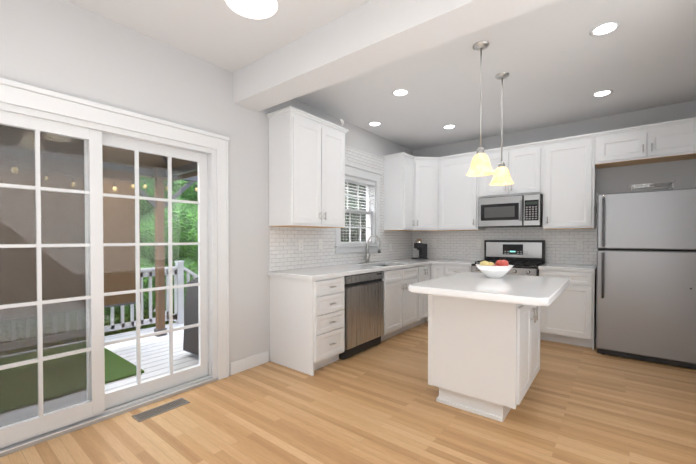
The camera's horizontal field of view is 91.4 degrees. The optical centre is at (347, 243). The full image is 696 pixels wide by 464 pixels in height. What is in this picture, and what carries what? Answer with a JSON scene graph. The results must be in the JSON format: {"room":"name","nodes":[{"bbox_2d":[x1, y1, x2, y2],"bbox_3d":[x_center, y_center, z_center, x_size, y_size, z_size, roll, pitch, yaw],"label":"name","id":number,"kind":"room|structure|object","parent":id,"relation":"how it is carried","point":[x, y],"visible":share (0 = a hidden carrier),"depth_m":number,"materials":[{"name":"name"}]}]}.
{"room":"kitchen","nodes":[
{"label":"kitchen","id":0,"kind":"room"},
{"bbox_2d":[0,0,412,374],"bbox_3d":[-1.267,-0.176,3.007,0.160,2.780,7.820,1,1,38],"label":"wall","id":1,"kind":"structure","parent":0,"point":[65,47],"depth_m":2.75,"materials":[{"name":"paint"}]},
{"bbox_2d":[0,78,228,456],"bbox_3d":[-1.769,0.149,2.337,0.188,2.189,2.032,1,1,38],"label":"sliding door","id":2,"kind":"structure","parent":1,"relation":"attached to","point":[94,127],"depth_m":2.33,"materials":[{"name":"white"}]},
{"bbox_2d":[230,351,268,374],"bbox_3d":[-0.946,1.153,3.292,0.014,0.115,0.435,1,1,38],"label":"baseboard","id":3,"kind":"structure","parent":1,"relation":"attached to","point":[241,365],"depth_m":3.26,"materials":[{"name":"white wood"}]},
{"bbox_2d":[267,106,348,227],"bbox_3d":[-0.399,-0.738,3.657,0.378,1.124,0.890,1,1,38],"label":"upper cabinet","id":4,"kind":"object","parent":1,"relation":"attached to","point":[306,170],"visible":1,"depth_m":3.42,"materials":[{"name":"white wood"}]},
{"bbox_2d":[269,145,412,271],"bbox_3d":[0.161,-0.495,4.678,0.006,1.570,3.100,1,1,38],"label":"tile backsplash","id":5,"kind":"structure","parent":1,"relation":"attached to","point":[286,253],"depth_m":4.20,"materials":[{"name":"tile"}]},
{"bbox_2d":[298,240,302,250],"bbox_3d":[-0.527,0.023,3.801,0.008,0.114,0.070,1,1,38],"label":"electrical outlet","id":6,"kind":"object","parent":5,"relation":"attached to","point":[300,245],"visible":1,"depth_m":3.79,"materials":[{"name":"white plastic"}]},
{"bbox_2d":[319,239,322,248],"bbox_3d":[-0.323,0.009,4.055,0.014,0.114,0.070,1,1,38],"label":"light switch","id":7,"kind":"object","parent":5,"relation":"attached to","point":[320,243],"visible":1,"depth_m":4.05,"materials":[{"name":"white plastic"}]},
{"bbox_2d":[341,176,374,244],"bbox_3d":[0.130,-0.436,4.671,0.050,0.904,0.794,1,1,38],"label":"window blinds","id":8,"kind":"object","parent":1,"relation":"attached to","point":[357,181],"visible":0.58,"depth_m":4.70,"materials":[{"name":"white plastic"}]},
{"bbox_2d":[334,163,381,252],"bbox_3d":[0.102,-0.460,4.693,0.216,1.160,1.036,1,1,38],"label":"window","id":9,"kind":"structure","parent":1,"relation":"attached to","point":[354,171],"depth_m":4.79,"materials":[{"name":"white"}]},
{"bbox_2d":[383,152,438,230],"bbox_3d":[0.950,-0.760,5.166,0.629,1.124,0.570,1,1,38],"label":"upper cabinet","id":10,"kind":"object","parent":1,"relation":"attached to","point":[431,193],"depth_m":5.15,"materials":[{"name":"white wood"}]},
{"bbox_2d":[0,321,695,463],"bbox_3d":[0.208,1.291,1.863,3.920,0.120,7.820,1,1,38],"label":"floor","id":11,"kind":"structure","parent":0,"point":[378,404],"depth_m":2.34,"materials":[{"name":"brown wood"}]},
{"bbox_2d":[132,398,189,421],"bbox_3d":[-1.369,1.219,2.502,0.124,0.004,0.356,1,1,38],"label":"floor vent","id":12,"kind":"object","parent":11,"relation":"in","point":[155,411],"visible":1,"depth_m":2.49,"materials":[{"name":"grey metal"}]},
{"bbox_2d":[270,276,344,375],"bbox_3d":[-0.398,0.768,3.457,0.660,0.879,0.463,1,1,38],"label":"drawers","id":13,"kind":"object","parent":11,"relation":"on","point":[307,327],"visible":1,"depth_m":3.27,"materials":[{"name":"white wood"}]},
{"bbox_2d":[339,271,383,359],"bbox_3d":[-0.022,0.765,3.918,0.583,0.872,0.708,1,1,38],"label":"dishwasher","id":14,"kind":"object","parent":11,"relation":"on","point":[364,311],"visible":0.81,"depth_m":3.69,"materials":[{"name":"grey metal"}]},
{"bbox_2d":[374,264,421,340],"bbox_3d":[0.462,0.752,4.573,0.627,0.880,0.904,1,1,38],"label":"base cabinet","id":15,"kind":"object","parent":11,"relation":"on","point":[405,308],"depth_m":4.35,"materials":[{"name":"white wood"}]},
{"bbox_2d":[422,264,429,322],"bbox_3d":[0.859,0.745,5.075,0.627,0.880,0.415,1,1,38],"label":"base cabinet","id":16,"kind":"object","parent":11,"relation":"on","point":[425,268],"depth_m":4.89,"materials":[{"name":"white wood"}]},
{"bbox_2d":[268,258,442,279],"bbox_3d":[0.413,0.293,4.469,0.660,0.039,3.120,1,1,38],"label":"countertop","id":17,"kind":"structure","parent":16,"relation":"on","point":[318,273],"depth_m":3.70,"materials":[{"name":"white stone"}]},
{"bbox_2d":[363,235,380,262],"bbox_3d":[0.346,0.076,4.648,0.254,0.388,0.250,1,1,38],"label":"faucet","id":18,"kind":"object","parent":17,"relation":"on","point":[367,254],"visible":1,"depth_m":4.67,"materials":[{"name":"silver metal"}]},
{"bbox_2d":[412,239,427,258],"bbox_3d":[1.185,0.089,5.620,0.220,0.335,0.150,0,1,-12],"label":"coffee maker","id":19,"kind":"object","parent":17,"relation":"on","point":[420,246],"visible":1,"depth_m":5.57,"materials":[{"name":"grey plastic"}]},
{"bbox_2d":[402,258,431,259],"bbox_3d":[1.184,0.279,5.446,0.360,0.039,0.630,1,1,38],"label":"countertop","id":20,"kind":"structure","parent":16,"relation":"on","point":[411,258],"depth_m":5.46,"materials":[{"name":"white stone"}]},
{"bbox_2d":[433,259,478,265],"bbox_3d":[1.663,0.284,5.068,0.560,0.039,0.630,1,1,38],"label":"countertop","id":21,"kind":"structure","parent":16,"relation":"on","point":[445,261],"depth_m":4.91,"materials":[{"name":"white stone"}]},
{"bbox_2d":[425,264,470,320],"bbox_3d":[1.394,0.742,5.274,1.221,0.879,0.660,1,1,38],"label":"base cabinet","id":22,"kind":"object","parent":11,"relation":"on","point":[438,270],"visible":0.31,"depth_m":4.89,"materials":[{"name":"white wood"}]},
{"bbox_2d":[428,294,540,421],"bbox_3d":[1.142,0.776,2.739,0.669,0.884,0.856,1,1,38],"label":"kitchen island","id":23,"kind":"object","parent":11,"relation":"on","point":[483,358],"visible":0.92,"depth_m":2.41,"materials":[{"name":"white wood"}]},
{"bbox_2d":[408,272,569,305],"bbox_3d":[1.119,0.312,2.583,0.860,0.047,1.220,1,1,38],"label":"island countertop","id":24,"kind":"structure","parent":23,"relation":"on","point":[529,290],"depth_m":2.27,"materials":[{"name":"white stone"}]},
{"bbox_2d":[475,264,513,277],"bbox_3d":[1.215,0.231,2.824,0.287,0.106,0.253,1,1,38],"label":"fruit bowl","id":25,"kind":"object","parent":24,"relation":"on","point":[494,271],"visible":0.98,"depth_m":2.75,"materials":[{"name":"white ceramic"}]},
{"bbox_2d":[480,258,508,265],"bbox_3d":[1.221,0.181,2.829,0.221,0.126,0.152,1,1,38],"label":"fruit","id":26,"kind":"object","parent":25,"relation":"in","point":[500,262],"visible":0.62,"depth_m":2.82,"materials":[{"name":"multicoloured food"}]},
{"bbox_2d":[471,240,544,275],"bbox_3d":[2.159,0.574,4.596,0.786,1.235,0.707,1,1,38],"label":"range","id":27,"kind":"object","parent":11,"relation":"on","point":[525,257],"visible":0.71,"depth_m":4.70,"materials":[{"name":"grey metal"}]},
{"bbox_2d":[539,269,596,349],"bbox_3d":[2.731,0.757,4.218,0.552,0.879,0.660,1,1,38],"label":"base cabinet","id":28,"kind":"object","parent":11,"relation":"on","point":[568,314],"visible":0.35,"depth_m":3.96,"materials":[{"name":"white wood"}]},
{"bbox_2d":[538,263,596,271],"bbox_3d":[2.738,0.296,4.219,0.560,0.039,0.630,1,1,38],"label":"countertop","id":29,"kind":"structure","parent":28,"relation":"on","point":[572,267],"depth_m":4.07,"materials":[{"name":"white stone"}]},
{"bbox_2d":[596,188,695,368],"bbox_3d":[3.239,0.328,3.683,0.855,1.753,0.795,1,1,38],"label":"refrigerator","id":30,"kind":"object","parent":11,"relation":"on","point":[646,282],"visible":1,"depth_m":3.42,"materials":[{"name":"grey metal"}]},
{"bbox_2d":[628,181,674,191],"bbox_3d":[3.236,-0.578,3.638,0.356,0.114,0.327,1,1,38],"label":"wire rack","id":31,"kind":"object","parent":30,"relation":"on","point":[662,184],"visible":0.98,"depth_m":3.61,"materials":[{"name":"silver metal"}]},
{"bbox_2d":[66,0,695,149],"bbox_3d":[0.208,-1.609,1.821,3.920,0.120,7.820,1,1,38],"label":"ceiling","id":32,"kind":"structure","parent":0,"point":[557,62],"depth_m":2.92,"materials":[{"name":"paint"}]},
{"bbox_2d":[225,0,277,18],"bbox_3d":[-0.354,-1.275,1.047,0.777,0.524,0.756,1,1,38],"label":"ceiling light","id":33,"kind":"object","parent":32,"relation":"hanging from","point":[258,9],"visible":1,"depth_m":1.51,"materials":[{"name":"white glass"}]},
{"bbox_2d":[368,122,380,125],"bbox_3d":[0.355,-1.583,4.509,0.180,0.007,0.180,1,1,38],"label":"recessed light","id":34,"kind":"object","parent":32,"relation":"in","point":[374,124],"visible":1,"depth_m":4.50,"materials":[{"name":"white"}]},
{"bbox_2d":[233,0,557,111],"bbox_3d":[0.441,-1.413,2.118,3.600,0.280,0.270,1,1,38],"label":"ceiling beam","id":35,"kind":"structure","parent":32,"relation":"attached to","point":[370,35],"depth_m":2.28,"materials":[{"name":"paint"}]},
{"bbox_2d":[392,89,408,95],"bbox_3d":[0.547,-1.569,3.542,0.180,0.007,0.180,1,1,38],"label":"recessed light","id":36,"kind":"object","parent":32,"relation":"in","point":[400,92],"visible":1,"depth_m":3.54,"materials":[{"name":"white"}]},
{"bbox_2d":[442,125,455,128],"bbox_3d":[1.380,-1.585,4.630,0.180,0.007,0.180,1,1,38],"label":"recessed light","id":37,"kind":"object","parent":32,"relation":"in","point":[448,126],"visible":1,"depth_m":4.61,"materials":[{"name":"white"}]},
{"bbox_2d":[466,41,494,175],"bbox_3d":[1.048,-1.055,2.683,0.216,1.012,0.216,1,1,38],"label":"pendant light","id":38,"kind":"object","parent":32,"relation":"hanging from","point":[480,165],"visible":1,"depth_m":2.66,"materials":[{"name":"yellow glass"}]},
{"bbox_2d":[489,72,513,185],"bbox_3d":[1.438,-1.062,3.177,0.216,1.012,0.216,1,1,38],"label":"pendant light","id":39,"kind":"object","parent":32,"relation":"hanging from","point":[501,176],"visible":0.98,"depth_m":3.16,"materials":[{"name":"glass"}]},
{"bbox_2d":[592,90,612,96],"bbox_3d":[2.666,-1.570,3.564,0.180,0.007,0.180,1,1,38],"label":"recessed light","id":40,"kind":"object","parent":32,"relation":"in","point":[602,93],"visible":1,"depth_m":3.56,"materials":[{"name":"white"}]},
{"bbox_2d":[590,21,620,36],"bbox_3d":[1.863,-1.554,2.465,0.180,0.007,0.180,1,1,38],"label":"recessed light","id":41,"kind":"object","parent":32,"relation":"in","point":[605,28],"visible":1,"depth_m":2.46,"materials":[{"name":"white"}]},
{"bbox_2d":[413,100,695,249],"bbox_3d":[2.644,-0.202,4.798,3.760,2.780,0.160,1,1,38],"label":"wall","id":42,"kind":"structure","parent":0,"point":[680,173],"depth_m":4.16,"materials":[{"name":"paint"}]},
{"bbox_2d":[439,151,484,230],"bbox_3d":[1.479,-0.763,5.358,1.220,1.124,0.387,1,1,38],"label":"upper cabinet","id":43,"kind":"object","parent":42,"relation":"attached to","point":[458,192],"depth_m":5.05,"materials":[{"name":"white wood"}]},
{"bbox_2d":[413,192,597,264],"bbox_3d":[2.136,-0.186,5.094,2.584,0.940,0.006,1,1,38],"label":"tile backsplash","id":44,"kind":"structure","parent":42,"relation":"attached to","point":[560,246],"depth_m":4.87,"materials":[{"name":"tile"}]},
{"bbox_2d":[479,141,542,197],"bbox_3d":[2.288,-0.972,4.742,0.804,0.653,0.344,1,1,38],"label":"upper cabinet","id":45,"kind":"object","parent":42,"relation":"attached to","point":[524,163],"depth_m":4.54,"materials":[{"name":"white wood"}]},
{"bbox_2d":[478,194,542,227],"bbox_3d":[2.255,-0.434,4.703,0.773,0.413,0.455,1,1,38],"label":"microwave","id":46,"kind":"object","parent":45,"relation":"attached to","point":[512,211],"visible":1,"depth_m":4.53,"materials":[{"name":"grey metal"}]},
{"bbox_2d":[543,133,595,228],"bbox_3d":[2.816,-0.741,4.328,0.538,1.103,0.344,1,1,38],"label":"upper cabinet","id":47,"kind":"object","parent":42,"relation":"attached to","point":[559,174],"depth_m":4.19,"materials":[{"name":"white wood"}]},
{"bbox_2d":[595,117,695,168],"bbox_3d":[3.422,-1.118,3.822,1.030,0.369,0.378,1,1,38],"label":"upper cabinet","id":48,"kind":"object","parent":42,"relation":"attached to","point":[673,140],"visible":1,"depth_m":3.75,"materials":[{"name":"white wood"}]},
{"label":"outside","id":49,"kind":"structure","parent":0,"visible":0},
{"bbox_3d":[-17.740,2.125,14.454,39.838,0.250,70.000,1,1,38],"label":"ground","id":50,"kind":"structure","parent":49,"visible":0},
{"bbox_2d":[0,261,198,426],"bbox_3d":[-3.164,1.303,2.936,2.697,1.965,7.005,1,1,38],"label":"deck","id":51,"kind":"object","parent":50,"relation":"on","point":[157,351],"depth_m":4.33,"materials":[{"name":"paint"}]},
{"bbox_2d":[0,341,143,413],"bbox_3d":[-3.448,1.319,3.107,1.680,0.027,2.280,1,1,38],"label":"mat","id":52,"kind":"object","parent":51,"relation":"on","point":[115,365],"depth_m":3.40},
{"bbox_2d":[0,125,197,336],"bbox_3d":[-2.759,-0.146,3.184,2.144,2.954,4.571,1,1,38],"label":"gazebo","id":53,"kind":"object","parent":51,"relation":"on","point":[115,254],"depth_m":4.29,"materials":[{"name":"brown wood"}]},
{"bbox_2d":[183,277,198,355],"bbox_3d":[-1.271,0.714,4.386,0.680,1.200,1.440,1,1,34],"label":"outdoor grill","id":54,"kind":"object","parent":51,"relation":"on","point":[189,319],"depth_m":3.89,"materials":[{"name":"grey metal"}]},
{"bbox_2d":[0,177,365,355],"bbox_3d":[-2.934,-0.157,5.894,5.046,5.846,9.633,1,1,38],"label":"trees","id":55,"kind":"object","parent":50,"relation":"on","point":[177,250],"depth_m":6.02,"materials":[{"name":"green plant"}]}
]}

